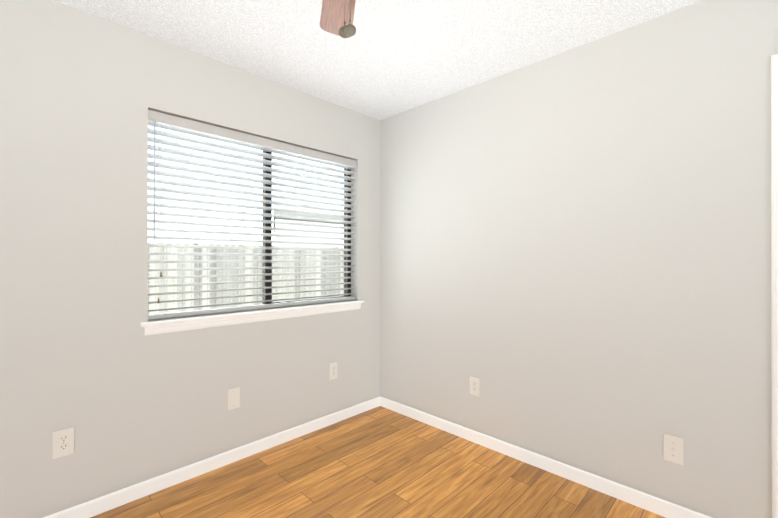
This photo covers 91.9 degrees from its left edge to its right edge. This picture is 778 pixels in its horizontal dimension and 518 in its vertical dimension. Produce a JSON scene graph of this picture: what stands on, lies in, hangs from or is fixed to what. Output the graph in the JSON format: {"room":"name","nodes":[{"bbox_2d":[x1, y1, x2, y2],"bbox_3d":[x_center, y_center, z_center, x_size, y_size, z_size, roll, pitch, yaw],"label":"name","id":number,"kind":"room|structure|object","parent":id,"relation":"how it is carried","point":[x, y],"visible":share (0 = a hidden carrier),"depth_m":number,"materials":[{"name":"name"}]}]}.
{"room":"empty bedroom","nodes":[
{"label":"empty bedroom","id":0,"kind":"room"},
{"bbox_2d":[0,0,379,517],"bbox_3d":[-1.290,0.029,2.093,0.140,2.440,3.599,0,0,45],"label":"wall","id":1,"kind":"structure","parent":0,"point":[81,92],"depth_m":1.91,"materials":[{"name":"white paint"}]},
{"bbox_2d":[52,427,73,458],"bbox_3d":[-1.518,0.858,1.755,0.008,0.126,0.078,0,0,45],"label":"electrical outlet plate","id":2,"kind":"object","parent":1,"relation":"attached to","point":[62,442],"depth_m":1.75,"materials":[{"name":"white plastic"}]},
{"bbox_2d":[43,397,378,517],"bbox_3d":[-1.225,1.212,2.048,0.012,0.076,3.289,0,0,45],"label":"baseboard","id":3,"kind":"structure","parent":1,"relation":"attached to","point":[91,508],"depth_m":2.18,"materials":[{"name":"white wood"}]},
{"bbox_2d":[227,387,239,409],"bbox_3d":[-0.959,0.862,2.323,0.007,0.126,0.078,0,0,45],"label":"electrical outlet plate","id":4,"kind":"object","parent":1,"relation":"attached to","point":[233,395],"depth_m":2.32,"materials":[{"name":"white plastic"}]},
{"bbox_2d":[140,110,363,335],"bbox_3d":[-0.799,-0.202,2.556,0.167,1.216,1.536,0,0,45],"label":"window","id":5,"kind":"structure","parent":1,"relation":"in","point":[217,318],"depth_m":2.42,"materials":[{"name":"white plastic"}]},
{"bbox_2d":[329,362,337,379],"bbox_3d":[-0.423,0.852,2.868,0.008,0.126,0.078,0,0,45],"label":"electrical outlet plate","id":6,"kind":"object","parent":1,"relation":"attached to","point":[333,367],"depth_m":2.87,"materials":[{"name":"white plastic"}]},
{"bbox_2d":[90,406,664,517],"bbox_3d":[0.146,1.298,1.098,3.580,0.100,4.199,0,0,45],"label":"floor","id":7,"kind":"structure","parent":0,"point":[379,462],"depth_m":2.08,"materials":[{"name":"brown wood"}]},
{"bbox_2d":[53,0,701,119],"bbox_3d":[-0.064,-1.242,0.889,3.580,0.100,3.599,0,0,45],"label":"ceiling","id":8,"kind":"structure","parent":0,"point":[389,58],"depth_m":2.01,"materials":[{"name":"white paint"}]},
{"bbox_2d":[320,0,355,38],"bbox_3d":[-0.074,-0.875,0.972,1.025,0.634,1.059,0,0,45],"label":"ceiling fan","id":9,"kind":"object","parent":8,"relation":"hanging from","point":[337,17],"visible":1,"depth_m":1.38,"materials":[{"name":"brown wood"}]},
{"bbox_2d":[380,0,777,517],"bbox_3d":[1.199,0.029,2.070,3.440,2.440,0.140,0,0,45],"label":"wall","id":10,"kind":"structure","parent":0,"point":[575,257],"depth_m":2.01,"materials":[{"name":"white paint"}]},
{"bbox_2d":[470,376,479,396],"bbox_3d":[0.584,0.869,2.569,0.078,0.126,0.008,0,0,45],"label":"electrical outlet plate","id":11,"kind":"object","parent":10,"relation":"attached to","point":[474,381],"depth_m":2.56,"materials":[{"name":"white plastic"}]},
{"bbox_2d":[379,396,711,517],"bbox_3d":[0.768,1.212,2.384,2.323,0.076,0.012,0,0,45],"label":"baseboard","id":12,"kind":"structure","parent":10,"relation":"attached to","point":[632,496],"depth_m":2.18,"materials":[{"name":"white wood"}]},
{"bbox_2d":[663,434,683,464],"bbox_3d":[1.360,0.913,1.800,0.078,0.126,0.016,0,0,45],"label":"electrical outlet plate","id":13,"kind":"object","parent":10,"relation":"attached to","point":[672,445],"depth_m":1.80,"materials":[{"name":"white plastic"}]},
{"bbox_2d":[771,54,777,517],"bbox_3d":[1.961,0.200,1.307,0.889,2.097,0.158,0,0,45],"label":"door frame","id":14,"kind":"structure","parent":10,"relation":"attached to","point":[774,229],"depth_m":1.56,"materials":[{"name":"white"}]},
{"label":"outside","id":15,"kind":"structure","parent":0,"visible":0},
{"bbox_3d":[-12.536,1.729,19.182,39.850,0.200,60.000,0,0,45],"label":"yard","id":16,"kind":"structure","parent":15,"visible":0},
{"bbox_2d":[148,242,343,314],"bbox_3d":[-2.631,0.654,8.082,0.055,1.912,28.074,0,0,45],"label":"fence","id":17,"kind":"object","parent":16,"relation":"on","point":[201,280],"depth_m":7.52,"materials":[{"name":"white wood"}]},
{"bbox_2d":[273,199,343,247],"bbox_3d":[-0.017,-0.769,21.105,7.240,4.803,17.940,0,0,45],"label":"house","id":18,"kind":"structure","parent":16,"relation":"on","point":[307,233],"depth_m":13.49,"materials":[{"name":"white"}]}
]}

